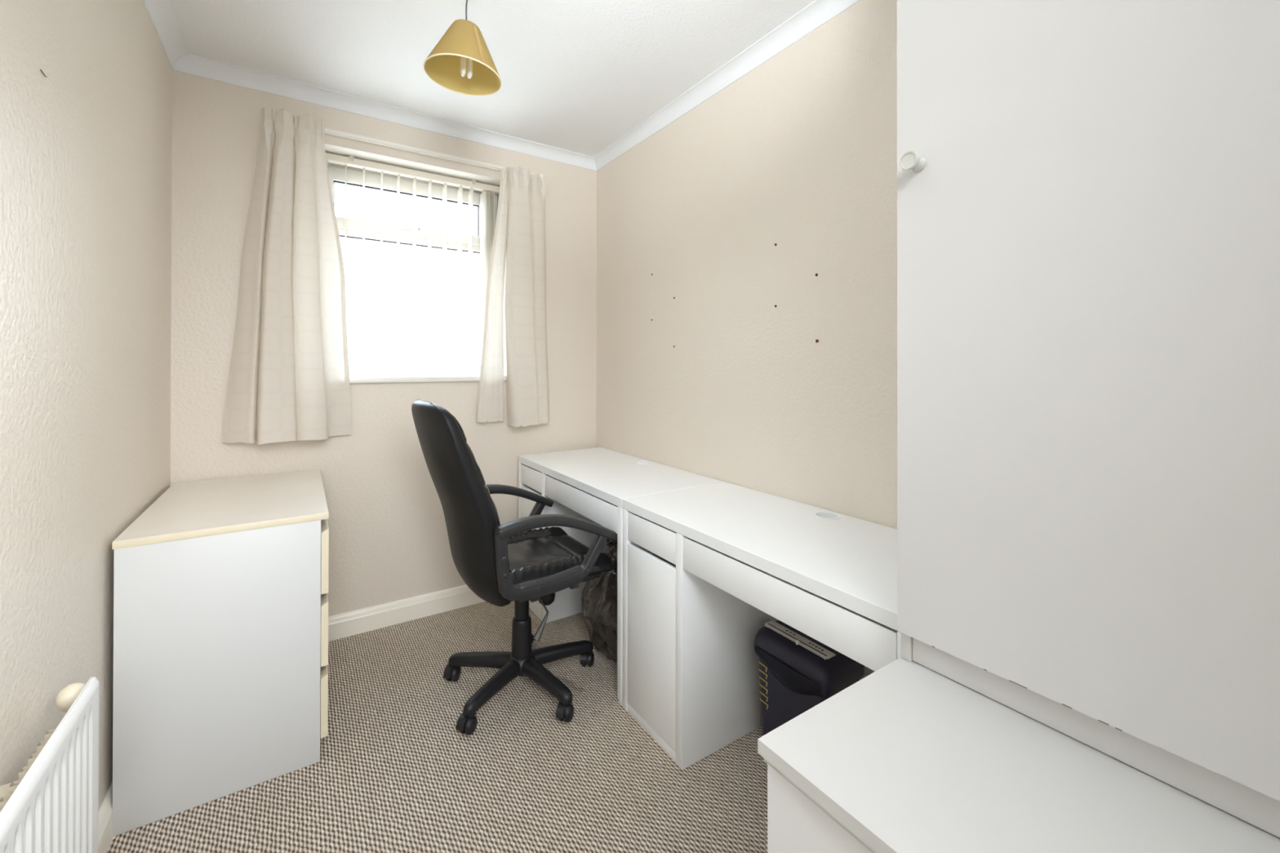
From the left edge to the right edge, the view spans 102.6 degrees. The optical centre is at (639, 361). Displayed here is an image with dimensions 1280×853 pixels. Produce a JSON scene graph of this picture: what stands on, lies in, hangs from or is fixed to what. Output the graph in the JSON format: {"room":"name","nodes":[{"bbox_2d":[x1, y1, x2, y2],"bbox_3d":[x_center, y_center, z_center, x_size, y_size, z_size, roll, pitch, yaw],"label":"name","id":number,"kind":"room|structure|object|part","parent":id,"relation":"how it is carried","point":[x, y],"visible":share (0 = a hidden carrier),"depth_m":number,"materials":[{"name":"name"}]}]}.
{"room":"home office","nodes":[
{"label":"home office","id":0,"kind":"room"},
{"bbox_2d":[0,0,172,810],"bbox_3d":[-1.007,0.016,0.669,0.100,2.446,3.650,0,0,-34],"label":"wall","id":1,"kind":"structure","parent":0,"point":[86,147],"depth_m":1.14,"materials":[{"name":"beige paint"}]},
{"bbox_2d":[0,676,98,852],"bbox_3d":[-0.815,0.920,0.556,0.100,0.637,1.175,0,0,-34],"label":"radiator","id":2,"kind":"object","parent":1,"relation":"attached to","point":[52,806],"visible":1,"depth_m":0.84,"materials":[{"name":"white metal"}]},
{"bbox_2d":[97,781,112,852],"bbox_3d":[-0.913,1.187,0.626,0.017,0.104,3.282,0,0,-34],"label":"baseboard","id":3,"kind":"structure","parent":1,"relation":"attached to","point":[105,812],"depth_m":1.30,"materials":[{"name":"white paint"}]},
{"bbox_2d":[142,0,188,70],"bbox_3d":[-0.900,-1.180,0.655,0.055,0.055,3.300,0,0,-34],"label":"trim","id":4,"kind":"structure","parent":1,"relation":"attached to","point":[161,13],"depth_m":1.82,"materials":[{"name":"white paint"}]},
{"bbox_2d":[170,70,596,616],"bbox_3d":[-1.119,0.025,2.637,1.895,2.446,0.250,0,0,-34],"label":"wall","id":5,"kind":"structure","parent":0,"point":[388,540],"depth_m":2.37,"materials":[{"name":"beige paint"}]},
{"bbox_2d":[173,53,596,171],"bbox_3d":[-1.033,-1.171,2.515,1.895,0.055,0.055,0,0,-34],"label":"trim","id":6,"kind":"structure","parent":5,"relation":"attached to","point":[193,64],"depth_m":2.37,"materials":[{"name":"white paint"}]},
{"bbox_2d":[328,584,485,641],"bbox_3d":[-1.046,1.195,2.520,1.895,0.104,0.017,0,0,-34],"label":"baseboard","id":7,"kind":"structure","parent":5,"relation":"attached to","point":[345,624],"depth_m":2.44,"materials":[{"name":"white paint"}]},
{"bbox_2d":[324,143,506,383],"bbox_3d":[-1.150,-0.439,2.602,0.951,1.078,0.267,0,0,-34],"label":"window","id":8,"kind":"structure","parent":5,"relation":"in","point":[358,374],"depth_m":2.61,"materials":[{"name":"white plastic"}]},
{"bbox_3d":[-1.193,-0.791,2.669,0.819,0.286,0.050,0,0,-34],"label":"vent sash","id":9,"kind":"part","parent":8,"relation":"part of","materials":[{"name":"white glass"}]},
{"bbox_3d":[-1.178,-0.677,2.628,0.024,0.038,0.112,0,0,43],"label":"handle","id":10,"kind":"part","parent":8,"relation":"part of","materials":[{"name":"white plastic"}]},
{"bbox_2d":[325,152,499,364],"bbox_3d":[-1.147,-0.483,2.597,0.899,0.986,0.089,0,0,-34],"label":"vertical blind","id":11,"kind":"object","parent":8,"relation":"attached to","point":[487,197],"visible":0.89,"depth_m":2.66,"materials":[{"name":"beige"}]},
{"bbox_3d":[-1.150,0.086,2.599,0.951,0.028,0.266,0,0,-34],"label":"sill","id":12,"kind":"part","parent":8,"relation":"part of","materials":[{"name":"white paint"}]},
{"bbox_2d":[324,127,542,177],"bbox_3d":[-1.067,-1.032,2.508,1.256,0.033,0.028,0,0,-34],"label":"rail","id":13,"kind":"object","parent":5,"relation":"attached to","point":[326,131],"visible":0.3,"depth_m":2.48,"materials":[{"name":"white plastic"}]},
{"bbox_2d":[222,103,351,444],"bbox_3d":[-1.464,-0.364,2.148,0.459,1.391,0.136,0,0,-34],"label":"curtain","id":14,"kind":"object","parent":13,"relation":"hanging from","point":[289,375],"visible":1,"depth_m":2.13,"materials":[{"name":"beige fabric"}]},
{"bbox_2d":[476,164,549,426],"bbox_3d":[-0.645,-0.346,2.703,0.400,1.369,0.108,0,0,-34],"label":"curtain","id":15,"kind":"object","parent":13,"relation":"hanging from","point":[520,228],"visible":1,"depth_m":2.69,"materials":[{"name":"beige fabric"}]},
{"bbox_3d":[-0.750,-0.358,2.665,0.184,1.347,0.057,0,0,-34],"label":"panel","id":16,"kind":"part","parent":15,"relation":"part of","materials":[{"name":"beige fabric"}]},
{"bbox_3d":[-0.589,-0.345,2.735,0.273,1.370,0.096,0,0,-34],"label":"panel","id":17,"kind":"part","parent":15,"relation":"part of","materials":[{"name":"beige fabric"}]},
{"bbox_2d":[106,600,767,852],"bbox_3d":[-0.178,1.292,1.216,2.095,0.100,3.650,0,0,-34],"label":"floor","id":18,"kind":"structure","parent":0,"point":[394,772],"depth_m":1.53,"materials":[{"name":"carpet"}]},
{"bbox_2d":[111,469,328,836],"bbox_3d":[-1.396,0.857,1.799,0.484,0.771,0.792,0,0,-34],"label":"dresser","id":19,"kind":"object","parent":18,"relation":"on","point":[220,586],"visible":1,"depth_m":1.47,"materials":[{"name":"white laminate"}]},
{"bbox_3d":[-1.203,1.076,1.927,0.020,0.193,0.787,0,0,-34],"label":"drawer","id":20,"kind":"part","parent":19,"relation":"part of","materials":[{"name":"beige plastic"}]},
{"bbox_3d":[-1.203,0.852,1.928,0.020,0.197,0.787,0,0,-34],"label":"drawer","id":21,"kind":"part","parent":19,"relation":"part of","materials":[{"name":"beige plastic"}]},
{"bbox_3d":[-1.203,0.625,1.929,0.020,0.201,0.787,0,0,-34],"label":"drawer","id":22,"kind":"part","parent":19,"relation":"part of","materials":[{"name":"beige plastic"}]},
{"bbox_2d":[411,400,617,735],"bbox_3d":[-0.489,0.692,1.950,0.692,1.107,0.604,0,0,-35],"label":"office chair","id":23,"kind":"object","parent":18,"relation":"on","point":[507,562],"visible":1,"depth_m":1.77,"materials":[{"name":"black leather"}]},
{"bbox_2d":[446,409,511,572],"bbox_3d":[-0.640,0.481,1.854,0.256,0.666,0.437,0,0,-35],"label":"chair backrest","id":24,"kind":"object","parent":23,"relation":"on","point":[472,513],"depth_m":1.68,"materials":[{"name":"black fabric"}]},
{"bbox_3d":[-0.611,1.165,1.999,0.285,0.072,0.072,0,0,7],"label":"leg","id":25,"kind":"part","parent":23,"relation":"part of","materials":[{"name":"black plastic"}]},
{"bbox_3d":[-0.523,1.165,1.840,0.072,0.072,0.285,0,0,25],"label":"leg","id":26,"kind":"part","parent":23,"relation":"part of","materials":[{"name":"black plastic"}]},
{"bbox_3d":[-0.589,0.681,2.188,0.421,0.259,0.088,0,0,-35],"label":"armrest","id":27,"kind":"part","parent":23,"relation":"part of","materials":[{"name":"black plastic"}]},
{"bbox_3d":[-0.388,0.889,1.919,0.101,0.105,0.017,0,0,24],"label":"lever","id":28,"kind":"part","parent":23,"relation":"part of","materials":[{"name":"grey metal"}]},
{"bbox_3d":[-0.370,0.907,2.027,0.068,0.098,0.068,0,0,-35],"label":"tension knob","id":29,"kind":"part","parent":23,"relation":"part of","materials":[{"name":"black plastic"}]},
{"bbox_3d":[-0.344,1.165,1.873,0.285,0.072,0.072,0,0,43],"label":"leg","id":30,"kind":"part","parent":23,"relation":"part of","materials":[{"name":"black plastic"}]},
{"bbox_3d":[-0.307,0.679,1.787,0.421,0.259,0.088,0,0,-35],"label":"armrest","id":31,"kind":"part","parent":23,"relation":"part of","materials":[{"name":"black plastic"}]},
{"bbox_3d":[-0.401,0.759,2.020,0.465,0.098,0.472,0,0,-35],"label":"seat","id":32,"kind":"part","parent":23,"relation":"part of","materials":[{"name":"black leather"}]},
{"bbox_3d":[-0.321,1.166,2.054,0.285,0.072,0.072,0,0,-29],"label":"leg","id":33,"kind":"part","parent":23,"relation":"part of","materials":[{"name":"black plastic"}]},
{"bbox_2d":[581,537,617,662],"bbox_3d":[-0.056,0.962,2.228,0.378,0.566,0.505,0,0,-19],"label":"bag","id":34,"kind":"object","parent":18,"relation":"on","point":[599,595],"visible":0.32,"depth_m":2.12,"materials":[{"name":"grey"}]},
{"bbox_2d":[518,447,723,705],"bbox_3d":[-0.149,0.871,2.428,0.500,0.753,1.050,0,0,-34],"label":"desk","id":35,"kind":"object","parent":18,"relation":"on","point":[591,485],"visible":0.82,"depth_m":2.31,"materials":[{"name":"white laminate"}]},
{"bbox_3d":[-0.432,0.891,2.852,0.498,0.714,0.029,0,0,-34],"label":"panel","id":36,"kind":"part","parent":35,"relation":"part of","materials":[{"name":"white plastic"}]},
{"bbox_3d":[-0.369,0.587,2.708,0.439,0.096,0.278,0,0,-34],"label":"drawer","id":37,"kind":"part","parent":35,"relation":"part of","materials":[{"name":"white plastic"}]},
{"bbox_3d":[-0.547,0.930,2.588,0.015,0.562,0.278,0,0,-34],"label":"door","id":38,"kind":"part","parent":35,"relation":"part of","materials":[{"name":"white laminate"}]},
{"bbox_3d":[-0.259,0.890,2.591,0.498,0.714,0.032,0,0,-34],"label":"panel","id":39,"kind":"part","parent":35,"relation":"part of","materials":[{"name":"white laminate"}]},
{"bbox_3d":[-0.086,0.586,2.283,0.439,0.096,0.669,0,0,-34],"label":"drawer","id":40,"kind":"part","parent":35,"relation":"part of","materials":[{"name":"white laminate"}]},
{"bbox_3d":[0.129,0.888,2.002,0.490,0.716,0.030,0,0,-34],"label":"leg panel","id":41,"kind":"part","parent":35,"relation":"part of","materials":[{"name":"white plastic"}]},
{"bbox_2d":[622,481,901,770],"bbox_3d":[0.436,0.868,1.549,0.500,0.753,1.050,0,0,-34],"label":"desk","id":42,"kind":"object","parent":18,"relation":"on","point":[705,568],"visible":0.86,"depth_m":1.59,"materials":[{"name":"white laminate"}]},
{"bbox_3d":[0.153,0.888,1.973,0.498,0.714,0.029,0,0,-34],"label":"panel","id":43,"kind":"part","parent":42,"relation":"part of","materials":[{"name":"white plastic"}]},
{"bbox_3d":[0.216,0.584,1.829,0.439,0.096,0.278,0,0,-34],"label":"drawer","id":44,"kind":"part","parent":42,"relation":"part of","materials":[{"name":"white plastic"}]},
{"bbox_3d":[0.038,0.927,1.709,0.015,0.562,0.278,0,0,-34],"label":"door","id":45,"kind":"part","parent":42,"relation":"part of","materials":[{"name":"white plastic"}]},
{"bbox_3d":[0.327,0.887,1.712,0.498,0.714,0.032,0,0,-34],"label":"panel","id":46,"kind":"part","parent":42,"relation":"part of","materials":[{"name":"white plastic"}]},
{"bbox_3d":[0.499,0.582,1.404,0.439,0.096,0.669,0,0,-34],"label":"drawer","id":47,"kind":"part","parent":42,"relation":"part of","materials":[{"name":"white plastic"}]},
{"bbox_3d":[0.714,0.885,1.123,0.490,0.716,0.030,0,0,-34],"label":"leg panel","id":48,"kind":"part","parent":42,"relation":"part of","materials":[{"name":"white plastic"}]},
{"bbox_2d":[754,619,864,736],"bbox_3d":[0.508,1.036,1.567,0.206,0.410,0.280,0,0,-34],"label":"paper shredder","id":49,"kind":"object","parent":18,"relation":"on","point":[797,672],"visible":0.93,"depth_m":1.51,"materials":[{"name":"black plastic"}]},
{"bbox_2d":[757,657,1279,852],"bbox_3d":[0.855,0.892,0.525,0.904,0.695,1.114,0,0,-34],"label":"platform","id":50,"kind":"object","parent":18,"relation":"on","point":[908,757],"visible":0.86,"depth_m":0.67,"materials":[{"name":"white laminate"}]},
{"bbox_3d":[0.501,0.908,0.289,0.018,0.659,1.112,0,0,-34],"label":"panel","id":51,"kind":"part","parent":50,"relation":"part of","materials":[{"name":"white paint"}]},
{"bbox_2d":[897,0,1279,837],"bbox_3d":[0.999,-0.328,0.619,0.602,1.743,1.122,0,0,-34],"label":"tall cabinet","id":52,"kind":"object","parent":50,"relation":"on","point":[1088,191],"visible":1,"depth_m":0.70,"materials":[{"name":"white wood"}]},
{"bbox_3d":[0.477,-0.348,0.893,0.038,0.032,0.032,0,0,-34],"label":"door knob","id":53,"kind":"part","parent":52,"relation":"part of","materials":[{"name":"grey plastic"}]},
{"bbox_2d":[169,0,814,156],"bbox_3d":[-0.175,-1.254,1.228,2.095,0.100,3.650,0,0,-34],"label":"ceiling","id":54,"kind":"structure","parent":0,"point":[576,76],"depth_m":1.97,"materials":[{"name":"white paint"}]},
{"bbox_2d":[422,0,502,96],"bbox_3d":[-0.551,-1.043,1.600,0.232,0.320,0.232,0,0,-34],"label":"pendant lamp","id":55,"kind":"object","parent":54,"relation":"hanging from","point":[461,62],"visible":1,"depth_m":1.60,"materials":[{"name":"gold plastic"}]},
{"bbox_3d":[-0.551,-0.969,1.600,0.230,0.168,0.230,0,0,-34],"label":"lamp shade","id":56,"kind":"part","parent":55,"relation":"part of","materials":[{"name":"yellow fabric"}]},
{"bbox_3d":[-0.541,-1.108,1.601,0.007,0.150,0.004,0,0,-34],"label":"cord","id":57,"kind":"part","parent":55,"relation":"part of","materials":[{"name":"grey plastic"}]},
{"bbox_3d":[-0.541,-0.947,1.600,0.044,0.114,0.044,0,0,-34],"label":"bulb","id":58,"kind":"part","parent":55,"relation":"part of","materials":[{"name":"white glass"}]},
{"bbox_2d":[595,0,897,679],"bbox_3d":[0.654,0.023,1.774,0.100,2.446,3.650,0,0,-34],"label":"wall","id":59,"kind":"structure","parent":0,"point":[797,153],"depth_m":1.92,"materials":[{"name":"beige paint"}]},
{"bbox_2d":[592,0,860,170],"bbox_3d":[0.318,-1.172,2.147,0.055,0.055,2.165,0,0,-34],"label":"trim","id":60,"kind":"structure","parent":59,"relation":"attached to","point":[819,12],"depth_m":2.06,"materials":[{"name":"white paint"}]}
]}

